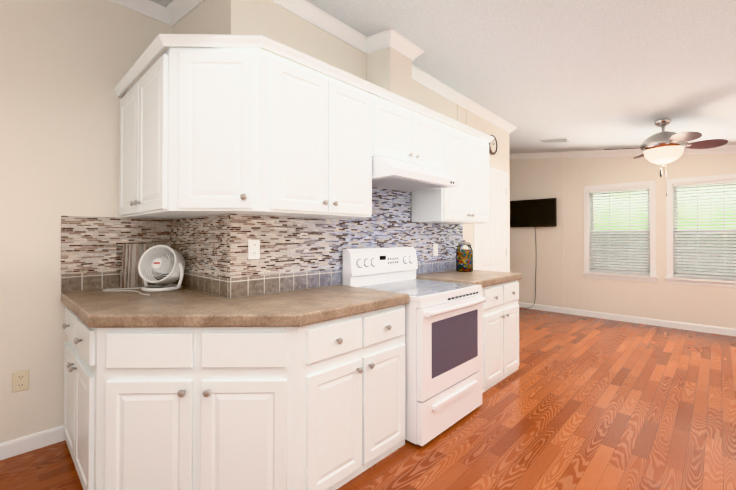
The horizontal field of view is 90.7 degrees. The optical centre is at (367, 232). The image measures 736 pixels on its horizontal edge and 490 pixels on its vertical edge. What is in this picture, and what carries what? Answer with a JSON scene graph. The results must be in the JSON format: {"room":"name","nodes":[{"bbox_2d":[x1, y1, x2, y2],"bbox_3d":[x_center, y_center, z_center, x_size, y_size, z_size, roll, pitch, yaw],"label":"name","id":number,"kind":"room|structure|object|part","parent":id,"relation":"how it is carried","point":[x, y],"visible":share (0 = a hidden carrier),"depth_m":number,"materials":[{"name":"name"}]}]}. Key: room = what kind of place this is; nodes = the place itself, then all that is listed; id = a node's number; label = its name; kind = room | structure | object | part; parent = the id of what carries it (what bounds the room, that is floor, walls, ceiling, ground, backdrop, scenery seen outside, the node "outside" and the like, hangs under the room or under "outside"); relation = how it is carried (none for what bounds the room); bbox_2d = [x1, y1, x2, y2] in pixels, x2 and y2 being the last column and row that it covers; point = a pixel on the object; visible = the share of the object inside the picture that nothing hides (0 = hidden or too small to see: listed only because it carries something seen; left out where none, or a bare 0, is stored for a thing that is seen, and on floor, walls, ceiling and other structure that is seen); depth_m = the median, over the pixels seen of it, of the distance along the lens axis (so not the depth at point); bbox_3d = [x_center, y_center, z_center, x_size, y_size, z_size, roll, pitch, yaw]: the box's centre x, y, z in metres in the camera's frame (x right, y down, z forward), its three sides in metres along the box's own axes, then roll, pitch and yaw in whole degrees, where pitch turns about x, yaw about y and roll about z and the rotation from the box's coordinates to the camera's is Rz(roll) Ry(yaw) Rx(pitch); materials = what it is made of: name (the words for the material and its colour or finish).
{"room":"kitchen","nodes":[
{"label":"kitchen","id":0,"kind":"room"},
{"bbox_2d":[0,0,172,442],"bbox_3d":[-2.853,-0.276,1.358,0.120,3.100,4.120,-1,-1,44],"label":"wall","id":1,"kind":"structure","parent":0,"point":[64,67],"depth_m":2.21,"materials":[{"name":"white paint"}]},
{"bbox_2d":[12,369,28,392],"bbox_3d":[-2.022,0.862,2.115,0.008,0.116,0.072,-1,-1,44],"label":"outlet","id":2,"kind":"object","parent":1,"relation":"attached to","point":[20,380],"visible":1,"depth_m":2.11,"materials":[{"name":"beige plastic"}]},
{"bbox_2d":[0,425,64,459],"bbox_3d":[-3.057,1.225,1.037,0.013,0.092,3.396,-1,-1,44],"label":"baseboard","id":3,"kind":"structure","parent":1,"relation":"attached to","point":[23,444],"depth_m":2.14,"materials":[{"name":"white wood"}]},
{"bbox_2d":[60,216,170,291],"bbox_3d":[-1.680,0.132,2.477,0.009,0.473,0.635,-1,-1,44],"label":"tile backsplash","id":4,"kind":"structure","parent":1,"relation":"attached to","point":[91,252],"depth_m":2.38,"materials":[{"name":"tile"}]},
{"bbox_2d":[109,0,164,20],"bbox_3d":[-2.827,-1.655,1.263,0.070,0.185,4.000,-1,-1,44],"label":"crown molding","id":5,"kind":"structure","parent":1,"relation":"attached to","point":[151,9],"depth_m":2.56,"materials":[{"name":"white wood"}]},
{"bbox_2d":[173,0,221,296],"bbox_3d":[-1.121,-0.265,2.466,0.834,3.100,0.120,-1,-1,44],"label":"wall","id":6,"kind":"structure","parent":0,"point":[205,17],"depth_m":2.33,"materials":[{"name":"white paint"}]},
{"bbox_2d":[161,0,204,25],"bbox_3d":[-1.121,-1.535,2.346,0.870,0.197,0.070,-1,-1,44],"label":"crown molding","id":7,"kind":"structure","parent":6,"relation":"attached to","point":[173,12],"depth_m":2.55,"materials":[{"name":"white wood"}]},
{"bbox_2d":[117,34,276,218],"bbox_3d":[-1.092,-0.541,2.166,1.289,0.867,0.404,-1,-1,44],"label":"upper cabinet","id":8,"kind":"object","parent":6,"relation":"attached to","point":[198,130],"depth_m":1.82,"materials":[{"name":"white wood"}]},
{"bbox_2d":[171,214,229,297],"bbox_3d":[-1.123,0.131,2.374,0.954,0.473,0.009,-1,-1,44],"label":"tile backsplash","id":9,"kind":"structure","parent":6,"relation":"attached to","point":[201,244],"depth_m":2.26,"materials":[{"name":"tile"}]},
{"bbox_2d":[257,42,376,218],"bbox_3d":[-0.689,-0.536,2.583,1.289,0.867,0.755,-1,-1,44],"label":"upper cabinet","id":10,"kind":"object","parent":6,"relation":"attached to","point":[327,126],"depth_m":2.10,"materials":[{"name":"white wood"}]},
{"bbox_2d":[221,0,509,298],"bbox_3d":[0.500,-0.255,3.459,0.120,3.100,3.800,-1,-1,44],"label":"wall","id":11,"kind":"structure","parent":0,"point":[272,20],"depth_m":2.54,"materials":[{"name":"white paint"}]},
{"bbox_2d":[270,0,376,53],"bbox_3d":[-0.389,-1.448,2.406,0.080,0.140,1.175,-1,-1,44],"label":"crown molding","id":12,"kind":"structure","parent":11,"relation":"attached to","point":[304,9],"depth_m":2.53,"materials":[{"name":"white wood"}]},
{"bbox_2d":[230,187,462,297],"bbox_3d":[0.121,-0.068,2.971,0.009,0.883,2.575,-1,-1,44],"label":"tile backsplash","id":13,"kind":"structure","parent":11,"relation":"attached to","point":[296,253],"depth_m":2.50,"materials":[{"name":"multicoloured tile"}]},
{"bbox_2d":[248,239,259,259],"bbox_3d":[-0.669,0.096,2.139,0.008,0.116,0.072,-1,-1,44],"label":"outlet","id":14,"kind":"object","parent":13,"relation":"attached to","point":[253,249],"visible":1,"depth_m":2.14,"materials":[{"name":"white plastic"}]},
{"bbox_2d":[433,244,437,255],"bbox_3d":[0.656,0.162,3.512,0.008,0.116,0.072,-1,-1,44],"label":"outlet","id":15,"kind":"object","parent":13,"relation":"attached to","point":[435,249],"visible":1,"depth_m":3.50,"materials":[{"name":"white plastic"}]},
{"bbox_2d":[130,9,663,319],"bbox_3d":[1.197,-0.171,2.158,4.596,2.906,8.322,-1,-1,44],"label":"wall","id":16,"kind":"structure","parent":11,"relation":"attached to","point":[134,41],"depth_m":5.12,"materials":[{"name":"white paint"}]},
{"bbox_2d":[377,86,444,221],"bbox_3d":[-0.131,-0.531,3.161,1.289,0.867,0.853,-1,-1,44],"label":"upper cabinet","id":17,"kind":"object","parent":11,"relation":"attached to","point":[410,144],"depth_m":2.71,"materials":[{"name":"white wood"}]},
{"bbox_2d":[372,156,457,191],"bbox_3d":[0.267,-0.437,2.761,0.491,0.144,0.790,-1,-1,44],"label":"range hood","id":18,"kind":"object","parent":17,"relation":"attached to","point":[388,172],"depth_m":2.59,"materials":[{"name":"white"}]},
{"bbox_2d":[419,116,492,223],"bbox_3d":[0.463,-0.525,3.776,1.289,0.867,0.857,-1,-1,44],"label":"upper cabinet","id":19,"kind":"object","parent":11,"relation":"attached to","point":[466,155],"depth_m":3.29,"materials":[{"name":"white wood"}]},
{"bbox_2d":[412,65,516,133],"bbox_3d":[1.068,-1.393,3.922,0.090,0.142,2.500,-1,-1,44],"label":"crown molding","id":20,"kind":"structure","parent":11,"relation":"attached to","point":[421,77],"depth_m":3.78,"materials":[{"name":"white wood"}]},
{"bbox_2d":[473,167,508,271],"bbox_3d":[1.498,0.258,4.381,0.026,2.092,0.904,-1,-1,44],"label":"door frame","id":21,"kind":"structure","parent":11,"relation":"attached to","point":[491,246],"depth_m":4.44,"materials":[{"name":"white wood"}]},
{"bbox_2d":[488,135,497,154],"bbox_3d":[1.504,-1.066,4.395,0.034,0.240,0.240,-1,-1,44],"label":"wall clock","id":22,"kind":"object","parent":11,"relation":"attached to","point":[493,145],"visible":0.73,"depth_m":4.40,"materials":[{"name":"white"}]},
{"bbox_2d":[0,308,735,489],"bbox_3d":[0.447,1.311,2.042,7.150,0.060,10.110,-1,-1,44],"label":"floor","id":23,"kind":"structure","parent":0,"point":[575,402],"depth_m":2.40,"materials":[{"name":"brown wood"}]},
{"bbox_2d":[62,310,312,489],"bbox_3d":[-1.082,0.853,1.960,1.569,0.854,0.701,-1,-1,44],"label":"base cabinet","id":24,"kind":"object","parent":23,"relation":"on","point":[182,388],"depth_m":1.63,"materials":[{"name":"white wood"}]},
{"bbox_2d":[61,285,408,365],"bbox_3d":[-0.824,0.398,2.221,1.585,0.059,1.461,-1,-1,44],"label":"countertop","id":25,"kind":"structure","parent":24,"relation":"on","point":[134,327],"depth_m":1.66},
{"bbox_2d":[102,245,184,294],"bbox_3d":[-1.402,0.222,2.320,0.444,0.292,0.414,-1,-1,44],"label":"fan","id":26,"kind":"object","parent":25,"relation":"on","point":[162,267],"visible":1,"depth_m":2.33,"materials":[{"name":"white plastic"}]},
{"bbox_2d":[121,243,171,287],"bbox_3d":[-1.534,0.222,2.526,0.008,0.300,0.300,12,8,43],"label":"board","id":27,"kind":"object","parent":25,"relation":"on","point":[132,254],"visible":0.57,"depth_m":2.46,"materials":[{"name":"wood"}]},
{"bbox_2d":[313,306,405,489],"bbox_3d":[-0.582,0.858,2.479,1.569,0.854,0.740,-1,-1,44],"label":"base cabinet","id":28,"kind":"object","parent":23,"relation":"on","point":[359,362],"depth_m":1.89,"materials":[{"name":"white wood"}]},
{"bbox_2d":[343,247,485,445],"bbox_3d":[0.358,0.701,2.640,0.760,1.172,0.775,-1,-1,44],"label":"stove","id":29,"kind":"object","parent":23,"relation":"on","point":[443,351],"visible":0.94,"depth_m":2.40,"materials":[{"name":"white metal"}]},
{"bbox_2d":[481,286,488,392],"bbox_3d":[0.652,0.864,3.066,0.609,0.854,0.228,-1,-1,44],"label":"base cabinet","id":30,"kind":"object","parent":23,"relation":"on","point":[485,293],"depth_m":2.95,"materials":[{"name":"white wood"}]},
{"bbox_2d":[489,282,518,387],"bbox_3d":[0.979,0.867,3.405,0.609,0.854,0.716,-1,-1,44],"label":"base cabinet","id":31,"kind":"object","parent":23,"relation":"on","point":[503,299],"depth_m":3.19,"materials":[{"name":"white wood"}]},
{"bbox_2d":[416,270,520,289],"bbox_3d":[0.909,0.409,3.326,0.625,0.059,0.962,-1,-1,44],"label":"countertop","id":32,"kind":"structure","parent":31,"relation":"on","point":[483,278],"depth_m":3.15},
{"bbox_2d":[456,240,472,271],"bbox_3d":[0.963,0.223,3.632,0.164,0.315,0.164,-1,-1,44],"label":"candy jar","id":33,"kind":"object","parent":32,"relation":"on","point":[464,260],"visible":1,"depth_m":3.58,"materials":[{"name":"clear glass"}]},
{"bbox_2d":[367,47,411,109],"bbox_3d":[0.169,-1.241,2.867,0.240,0.541,0.265,-1,-1,44],"label":"wall column","id":34,"kind":"structure","parent":0,"point":[389,68],"depth_m":2.77,"materials":[{"name":"white paint"}]},
{"bbox_2d":[150,0,735,153],"bbox_3d":[0.447,-1.431,2.069,7.150,1.181,10.110,-1,-1,44],"label":"ceiling","id":35,"kind":"structure","parent":0,"point":[587,75],"depth_m":2.78,"materials":[{"name":"white paint"}]},
{"bbox_2d":[377,29,423,67],"bbox_3d":[0.277,-1.423,2.765,0.080,0.111,0.405,-1,-1,44],"label":"crown molding","id":36,"kind":"structure","parent":35,"relation":"attached to","point":[387,38],"depth_m":2.72,"materials":[{"name":"white wood"}]},
{"bbox_2d":[540,138,569,142],"bbox_3d":[2.710,-1.337,5.269,0.360,0.060,0.180,-1,-1,44],"label":"ceiling vent","id":37,"kind":"object","parent":35,"relation":"in","point":[555,140],"visible":1,"depth_m":5.24,"materials":[{"name":"grey metal"}]},
{"bbox_2d":[604,119,727,195],"bbox_3d":[3.197,-0.807,3.933,0.848,0.828,0.848,0,-1,-30],"label":"ceiling fan","id":38,"kind":"object","parent":35,"relation":"hanging from","point":[663,147],"visible":1,"depth_m":3.83,"materials":[{"name":"silver metal"}]},
{"bbox_2d":[509,153,735,328],"bbox_3d":[3.801,-0.234,5.533,6.990,3.100,0.150,-1,-1,44],"label":"wall","id":39,"kind":"structure","parent":0,"point":[531,258],"depth_m":5.68,"materials":[{"name":"white paint"}]},
{"bbox_2d":[510,198,556,307],"bbox_3d":[2.850,0.371,6.280,0.755,1.897,0.086,-1,-1,44],"label":"wall-mounted tv","id":40,"kind":"object","parent":39,"relation":"attached to","point":[535,213],"visible":0.96,"depth_m":6.24,"materials":[{"name":"black plastic"}]},
{"bbox_3d":[2.773,0.597,6.371,0.334,1.448,0.047,-1,-1,44],"label":"tv cord","id":41,"kind":"part","parent":40,"relation":"part of","materials":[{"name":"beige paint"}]},
{"bbox_2d":[509,145,735,158],"bbox_3d":[3.725,-1.201,5.463,6.750,0.900,0.070,-1,-1,44],"label":"crown molding","id":42,"kind":"structure","parent":39,"relation":"attached to","point":[727,148],"depth_m":5.55,"materials":[{"name":"white wood"}]},
{"bbox_2d":[518,302,735,336],"bbox_3d":[3.744,1.269,5.459,6.750,0.092,0.013,-1,-1,44],"label":"baseboard","id":43,"kind":"structure","parent":39,"relation":"attached to","point":[640,320],"depth_m":5.28,"materials":[{"name":"white wood"}]},
{"bbox_2d":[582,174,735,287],"bbox_3d":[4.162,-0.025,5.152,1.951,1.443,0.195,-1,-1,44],"label":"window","id":44,"kind":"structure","parent":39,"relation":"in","point":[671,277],"depth_m":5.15,"materials":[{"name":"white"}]},
{"bbox_2d":[589,179,735,278],"bbox_3d":[4.147,-0.044,5.137,1.763,1.263,0.068,-1,-1,44],"label":"window blinds","id":45,"kind":"object","parent":44,"relation":"attached to","point":[698,260],"visible":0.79,"depth_m":5.01,"materials":[{"name":"white plastic"}]},
{"label":"outside","id":46,"kind":"structure","parent":0,"visible":0},
{"bbox_2d":[594,183,735,272],"bbox_3d":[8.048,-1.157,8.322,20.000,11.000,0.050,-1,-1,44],"label":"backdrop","id":47,"kind":"structure","parent":46,"point":[677,219],"depth_m":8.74,"materials":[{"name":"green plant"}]}
]}

